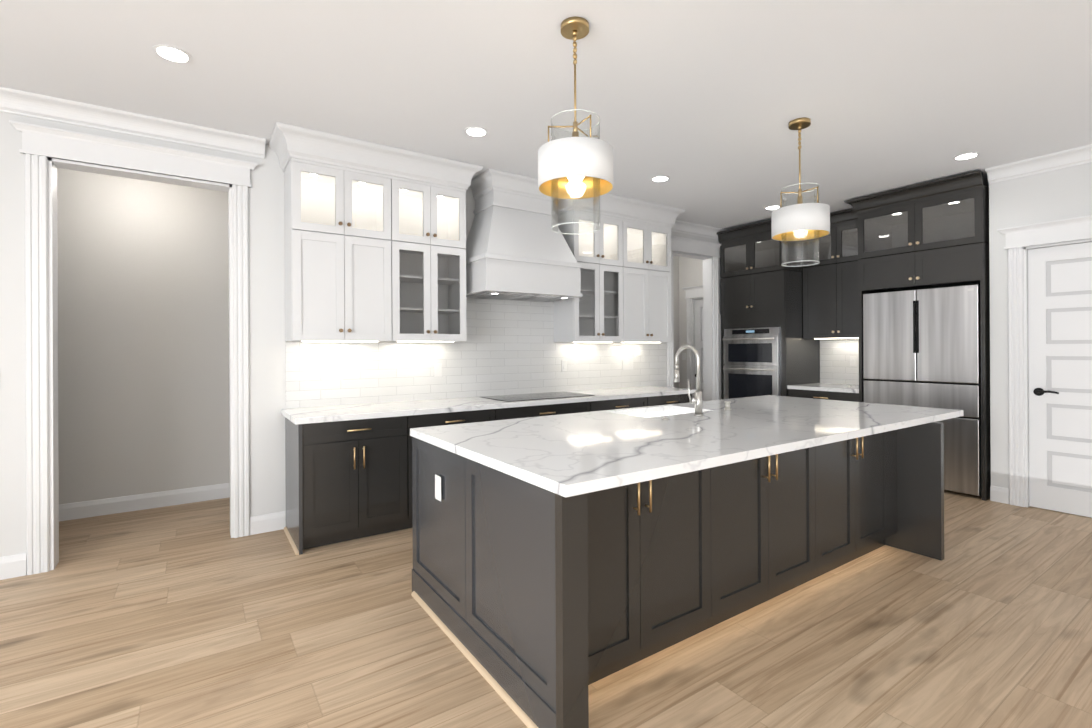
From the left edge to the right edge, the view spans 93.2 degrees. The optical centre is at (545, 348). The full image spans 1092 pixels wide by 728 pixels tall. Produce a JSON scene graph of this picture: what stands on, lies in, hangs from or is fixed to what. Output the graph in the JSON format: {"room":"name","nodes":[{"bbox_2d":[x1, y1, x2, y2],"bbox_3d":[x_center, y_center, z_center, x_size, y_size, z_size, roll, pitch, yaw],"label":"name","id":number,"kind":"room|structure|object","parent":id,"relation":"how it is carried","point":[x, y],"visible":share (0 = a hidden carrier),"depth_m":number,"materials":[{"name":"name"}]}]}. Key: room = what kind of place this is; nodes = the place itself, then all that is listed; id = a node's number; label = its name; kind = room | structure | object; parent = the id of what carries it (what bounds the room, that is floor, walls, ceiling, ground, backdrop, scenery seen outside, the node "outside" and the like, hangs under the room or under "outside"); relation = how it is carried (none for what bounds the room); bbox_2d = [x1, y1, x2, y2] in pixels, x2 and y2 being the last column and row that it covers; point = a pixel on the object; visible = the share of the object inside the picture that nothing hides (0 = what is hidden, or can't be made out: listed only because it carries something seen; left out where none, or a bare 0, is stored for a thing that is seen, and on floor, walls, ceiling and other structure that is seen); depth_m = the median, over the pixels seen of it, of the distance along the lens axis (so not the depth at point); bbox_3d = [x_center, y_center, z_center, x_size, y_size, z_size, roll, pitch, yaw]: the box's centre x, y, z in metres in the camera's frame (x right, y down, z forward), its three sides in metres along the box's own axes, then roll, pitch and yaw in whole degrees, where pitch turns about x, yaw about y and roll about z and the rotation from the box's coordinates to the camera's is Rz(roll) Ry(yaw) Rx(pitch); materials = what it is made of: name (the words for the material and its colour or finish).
{"room":"kitchen","nodes":[
{"label":"kitchen","id":0,"kind":"room"},
{"bbox_2d":[0,112,721,556],"bbox_3d":[-1.281,-0.086,4.479,10.290,2.886,0.160,0,0,-34],"label":"wall","id":1,"kind":"structure","parent":0,"point":[142,336],"depth_m":4.26,"materials":[{"name":"white paint"}]},
{"bbox_2d":[0,553,26,579],"bbox_3d":[-4.309,1.305,2.319,2.842,0.132,0.014,0,0,-34],"label":"baseboard","id":2,"kind":"structure","parent":1,"relation":"attached to","point":[12,566],"depth_m":3.08,"materials":[{"name":"white wood"}]},
{"bbox_2d":[0,87,265,158],"bbox_3d":[-3.772,-1.460,2.645,4.120,0.115,0.095,0,0,-34],"label":"crown molding","id":3,"kind":"structure","parent":1,"relation":"attached to","point":[28,104],"depth_m":3.35,"materials":[{"name":"white wood"}]},
{"bbox_2d":[9,120,257,574],"bbox_3d":[-2.684,0.006,3.490,1.290,2.715,0.191,0,0,-34],"label":"door frame","id":4,"kind":"structure","parent":1,"relation":"attached to","point":[47,151],"depth_m":3.24,"materials":[{"name":"white wood"}]},
{"bbox_2d":[59,483,229,521],"bbox_3d":[-2.029,1.295,5.335,10.000,0.132,0.014,0,0,-34],"label":"baseboard","id":5,"kind":"structure","parent":1,"relation":"attached to","point":[92,508],"depth_m":4.38,"materials":[{"name":"white wood"}]},
{"bbox_2d":[250,511,285,530],"bbox_3d":[-0.433,1.287,5.129,4.379,0.132,0.014,0,0,-34],"label":"baseboard","id":6,"kind":"structure","parent":1,"relation":"attached to","point":[277,519],"depth_m":3.83,"materials":[{"name":"white wood"}]},
{"bbox_2d":[284,218,403,341],"bbox_3d":[-1.562,-0.478,3.979,0.763,0.842,0.353,0,0,-34],"label":"upper cabinet","id":7,"kind":"object","parent":1,"relation":"attached to","point":[375,242],"depth_m":3.82,"materials":[{"name":"white wood"}]},
{"bbox_2d":[280,126,467,205],"bbox_3d":[-1.329,-1.422,4.140,1.338,0.209,0.353,0,0,-34],"label":"crown molding","id":8,"kind":"structure","parent":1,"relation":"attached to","point":[307,156],"depth_m":3.92,"materials":[{"name":"white wood"}]},
{"bbox_2d":[286,298,665,408],"bbox_3d":[-0.262,-0.015,5.066,4.125,0.923,0.007,0,0,-34],"label":"tile backsplash","id":9,"kind":"structure","parent":1,"relation":"attached to","point":[509,347],"depth_m":4.81,"materials":[{"name":"white tile"}]},
{"bbox_2d":[434,363,441,376],"bbox_3d":[-0.959,0.190,4.584,0.072,0.115,0.008,0,0,-34],"label":"outlet","id":10,"kind":"object","parent":9,"relation":"attached to","point":[437,369],"visible":1,"depth_m":4.58,"materials":[{"name":"white plastic"}]},
{"bbox_2d":[562,360,566,370],"bbox_3d":[0.192,0.179,5.363,0.072,0.115,0.008,0,0,-34],"label":"outlet","id":11,"kind":"object","parent":9,"relation":"attached to","point":[564,365],"visible":1,"depth_m":5.36,"materials":[{"name":"white plastic"}]},
{"bbox_2d":[622,359,632,369],"bbox_3d":[0.929,0.181,5.862,0.164,0.115,0.008,0,0,-34],"label":"light switch","id":12,"kind":"object","parent":9,"relation":"attached to","point":[627,364],"visible":1,"depth_m":5.85,"materials":[{"name":"white plastic"}]},
{"bbox_2d":[466,168,583,301],"bbox_3d":[-0.238,-0.997,4.742,1.020,1.072,0.578,0,0,-34],"label":"range hood","id":13,"kind":"object","parent":1,"relation":"attached to","point":[517,248],"visible":0.94,"depth_m":4.56,"materials":[{"name":"white wood"}]},
{"bbox_2d":[558,195,672,236],"bbox_3d":[0.734,-1.432,5.537,1.366,0.209,0.353,0,0,-34],"label":"crown molding","id":14,"kind":"structure","parent":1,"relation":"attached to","point":[617,214],"depth_m":5.36,"materials":[{"name":"white wood"}]},
{"bbox_2d":[593,257,671,342],"bbox_3d":[0.979,-0.490,5.699,0.786,0.842,0.353,0,0,-34],"label":"upper cabinet","id":15,"kind":"object","parent":1,"relation":"attached to","point":[633,298],"depth_m":5.49,"materials":[{"name":"white wood"}]},
{"bbox_2d":[682,285,702,397],"bbox_3d":[2.509,0.196,7.627,0.191,2.285,1.115,0,0,-34],"label":"door frame","id":16,"kind":"structure","parent":1,"relation":"attached to","point":[693,293],"depth_m":7.93,"materials":[{"name":"white wood"}]},
{"bbox_2d":[667,235,720,400],"bbox_3d":[1.830,-0.011,6.546,1.080,2.705,0.191,0,0,-34],"label":"door frame","id":17,"kind":"structure","parent":1,"relation":"attached to","point":[706,252],"depth_m":6.71,"materials":[{"name":"white wood"}]},
{"bbox_2d":[671,220,724,238],"bbox_3d":[1.817,-1.487,6.429,1.180,0.115,0.095,0,0,-34],"label":"crown molding","id":18,"kind":"structure","parent":1,"relation":"attached to","point":[679,226],"depth_m":6.47,"materials":[{"name":"white wood"}]},
{"bbox_2d":[695,299,702,400],"bbox_3d":[2.511,0.292,7.628,0.035,2.082,0.755,0,0,-34],"label":"hall door","id":19,"kind":"structure","parent":1,"relation":"in","point":[699,325],"depth_m":7.85,"materials":[{"name":"white wood"}]},
{"bbox_2d":[801,254,862,337],"bbox_3d":[3.482,-0.580,6.017,0.388,0.915,0.798,0,0,-34],"label":"upper cabinet","id":20,"kind":"object","parent":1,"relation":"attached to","point":[832,305],"depth_m":5.95,"materials":[{"name":"grey wood"}]},
{"bbox_2d":[850,356,856,365],"bbox_3d":[3.638,0.152,6.119,0.008,0.115,0.072,0,0,-34],"label":"outlet","id":21,"kind":"object","parent":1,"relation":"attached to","point":[852,361],"visible":1,"depth_m":6.12,"materials":[{"name":"white plastic"}]},
{"bbox_2d":[0,490,1091,727],"bbox_3d":[0.608,1.385,1.574,10.430,0.080,9.480,0,0,-34],"label":"floor","id":22,"kind":"structure","parent":0,"point":[194,614],"depth_m":2.37,"materials":[{"name":"brown wood"}]},
{"bbox_2d":[285,414,416,554],"bbox_3d":[-1.467,0.925,3.871,0.792,0.864,0.628,0,0,-34],"label":"base cabinet","id":23,"kind":"object","parent":22,"relation":"on","point":[348,472],"depth_m":3.59,"materials":[{"name":"grey wood"}]},
{"bbox_2d":[281,386,695,425],"bbox_3d":[-0.190,0.466,4.710,3.908,0.040,0.658,0,0,-34],"label":"countertop","id":24,"kind":"structure","parent":23,"relation":"on","point":[306,416],"depth_m":4.09,"materials":[{"name":"white stone"}]},
{"bbox_2d":[481,392,594,401],"bbox_3d":[-0.072,0.442,4.801,0.950,0.006,0.500,0,0,-34],"label":"induction cooktop","id":25,"kind":"object","parent":24,"relation":"in","point":[525,397],"visible":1,"depth_m":4.74,"materials":[{"name":"black glass"}]},
{"bbox_2d":[417,410,504,427],"bbox_3d":[-0.889,0.922,4.262,0.853,0.864,0.628,0,0,-34],"label":"base cabinet","id":26,"kind":"object","parent":22,"relation":"on","point":[466,416],"depth_m":4.03,"materials":[{"name":"grey wood"}]},
{"bbox_2d":[505,402,596,419],"bbox_3d":[-0.174,0.918,4.746,1.117,0.864,0.628,0,0,-34],"label":"base cabinet","id":27,"kind":"object","parent":22,"relation":"on","point":[570,407],"depth_m":4.50,"materials":[{"name":"grey wood"}]},
{"bbox_2d":[597,398,652,410],"bbox_3d":[0.542,0.915,5.231,0.859,0.864,0.628,0,0,-34],"label":"base cabinet","id":28,"kind":"object","parent":22,"relation":"on","point":[618,403],"depth_m":5.00,"materials":[{"name":"grey wood"}]},
{"bbox_2d":[653,394,691,405],"bbox_3d":[1.094,0.912,5.605,0.721,0.864,0.628,0,0,-34],"label":"base cabinet","id":29,"kind":"object","parent":22,"relation":"on","point":[669,398],"depth_m":5.37,"materials":[{"name":"grey wood"}]},
{"bbox_2d":[410,407,945,727],"bbox_3d":[0.880,0.912,3.073,2.954,0.864,1.505,0,0,-34],"label":"kitchen island","id":30,"kind":"object","parent":22,"relation":"on","point":[561,562],"depth_m":2.29,"materials":[{"name":"grey wood"}]},
{"bbox_2d":[435,474,440,501],"bbox_3d":[-0.536,0.692,2.565,0.008,0.120,0.072,0,0,-34],"label":"outlet","id":31,"kind":"object","parent":30,"relation":"attached to","point":[437,487],"visible":0.92,"depth_m":2.56,"materials":[{"name":"white plastic"}]},
{"bbox_2d":[410,395,962,490],"bbox_3d":[1.073,0.459,3.248,3.435,0.040,1.475,0,0,-34],"label":"island countertop","id":32,"kind":"structure","parent":30,"relation":"on","point":[574,451],"depth_m":2.64,"materials":[{"name":"white stone"}]},
{"bbox_2d":[618,407,685,418],"bbox_3d":[0.804,0.587,3.642,0.700,0.236,0.440,0,0,-34],"label":"sink","id":33,"kind":"object","parent":32,"relation":"in","point":[661,410],"depth_m":3.89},
{"bbox_2d":[674,345,703,415],"bbox_3d":[0.930,0.207,3.435,0.103,0.464,0.236,0,0,-34],"label":"faucet","id":34,"kind":"object","parent":32,"relation":"on","point":[697,400],"visible":1,"depth_m":3.37,"materials":[{"name":"silver metal"}]},
{"bbox_2d":[724,401,730,410],"bbox_3d":[1.291,0.407,3.671,0.048,0.062,0.048,0,0,-34],"label":"soap dispenser","id":35,"kind":"object","parent":32,"relation":"on","point":[727,405],"visible":1,"depth_m":3.65,"materials":[{"name":"silver metal"}]},
{"bbox_2d":[720,262,820,398],"bbox_3d":[2.853,0.176,6.614,0.767,2.321,0.898,0,0,-34],"label":"tall cabinet","id":36,"kind":"object","parent":22,"relation":"on","point":[758,296],"depth_m":6.24,"materials":[{"name":"grey wood"}]},
{"bbox_2d":[723,327,779,398],"bbox_3d":[2.512,0.298,6.382,0.095,1.100,0.758,0,0,-34],"label":"double wall oven","id":37,"kind":"object","parent":36,"relation":"in","point":[751,368],"visible":0.85,"depth_m":6.36,"materials":[{"name":"silver metal"}]},
{"bbox_2d":[789,386,863,401],"bbox_3d":[3.353,0.901,5.923,0.718,0.865,0.798,0,0,-34],"label":"base cabinet","id":38,"kind":"object","parent":22,"relation":"on","point":[841,395],"depth_m":5.64,"materials":[{"name":"grey wood"}]},
{"bbox_2d":[793,382,863,393],"bbox_3d":[3.343,0.448,5.918,0.716,0.040,0.794,0,0,-34],"label":"countertop","id":39,"kind":"structure","parent":38,"relation":"on","point":[808,385],"depth_m":5.85,"materials":[{"name":"white stone"}]},
{"bbox_2d":[863,284,981,495],"bbox_3d":[3.824,0.373,5.132,0.686,1.875,0.950,0,0,-34],"label":"refrigerator","id":40,"kind":"object","parent":22,"relation":"on","point":[921,347],"visible":0.73,"depth_m":4.80,"materials":[{"name":"grey metal"}]},
{"bbox_2d":[0,0,1091,229],"bbox_3d":[0.592,-1.581,1.576,10.430,0.080,9.480,0,0,-34],"label":"ceiling","id":41,"kind":"structure","parent":0,"point":[700,104],"depth_m":2.95,"materials":[{"name":"white paint"}]},
{"bbox_2d":[152,44,192,63],"bbox_3d":[-1.935,-1.524,2.678,0.169,0.005,0.169,0,0,11],"label":"recessed light","id":42,"kind":"object","parent":41,"relation":"in","point":[172,54],"depth_m":2.67,"materials":[{"name":"white"}]},
{"bbox_2d":[464,127,487,136],"bbox_3d":[-0.494,-1.531,3.654,0.169,0.005,0.169,0,0,11],"label":"recessed light","id":43,"kind":"object","parent":41,"relation":"in","point":[470,131],"depth_m":3.64,"materials":[{"name":"white"}]},
{"bbox_2d":[538,16,613,233],"bbox_3d":[0.140,-1.053,2.460,0.358,0.968,0.358,0,0,-34],"label":"pendant light","id":44,"kind":"object","parent":41,"relation":"hanging from","point":[575,166],"visible":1,"depth_m":2.39,"materials":[{"name":"white fabric"}]},
{"bbox_2d":[651,176,669,181],"bbox_3d":[1.038,-1.538,4.691,0.169,0.005,0.169,0,0,11],"label":"recessed light","id":45,"kind":"object","parent":41,"relation":"in","point":[658,178],"depth_m":4.68,"materials":[{"name":"white"}]},
{"bbox_2d":[764,205,779,209],"bbox_3d":[2.487,-1.545,5.672,0.169,0.005,0.169,0,0,11],"label":"recessed light","id":46,"kind":"object","parent":41,"relation":"in","point":[773,207],"depth_m":5.65,"materials":[{"name":"white"}]},
{"bbox_2d":[771,117,829,266],"bbox_3d":[1.732,-1.061,3.523,0.358,0.968,0.358,0,0,-34],"label":"pendant light","id":47,"kind":"object","parent":41,"relation":"hanging from","point":[800,220],"visible":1,"depth_m":3.46,"materials":[{"name":"white fabric"}]},
{"bbox_2d":[953,152,979,159],"bbox_3d":[3.394,-1.551,4.172,0.169,0.005,0.169,0,0,11],"label":"recessed light","id":48,"kind":"object","parent":41,"relation":"in","point":[970,155],"depth_m":4.17,"materials":[{"name":"white"}]},
{"bbox_2d":[989,162,1091,487],"bbox_3d":[5.399,-0.123,2.415,0.140,2.886,5.190,0,0,-34],"label":"wall","id":49,"kind":"structure","parent":0,"point":[1064,193],"depth_m":4.43,"materials":[{"name":"white paint"}]},
{"bbox_2d":[853,234,989,293],"bbox_3d":[3.840,-0.795,5.148,0.767,0.391,1.040,0,0,-34],"label":"upper cabinet","id":50,"kind":"object","parent":49,"relation":"attached to","point":[946,262],"depth_m":4.88,"materials":[{"name":"grey wood"}]},
{"bbox_2d":[985,144,1091,183],"bbox_3d":[5.297,-1.508,2.345,0.095,0.115,5.200,0,0,-34],"label":"crown molding","id":51,"kind":"structure","parent":49,"relation":"attached to","point":[1079,155],"depth_m":4.21,"materials":[{"name":"white wood"}]},
{"bbox_2d":[997,215,1091,506],"bbox_3d":[4.282,0.150,4.027,0.191,2.355,1.135,0,0,-34],"label":"door frame","id":52,"kind":"structure","parent":49,"relation":"attached to","point":[1022,240],"depth_m":4.34,"materials":[{"name":"white wood"}]},
{"bbox_2d":[1028,242,1091,517],"bbox_3d":[4.263,0.245,4.013,0.087,2.152,0.775,0,0,-34],"label":"pantry door","id":53,"kind":"structure","parent":49,"relation":"in","point":[1060,361],"depth_m":4.18,"materials":[{"name":"white wood"}]}
]}

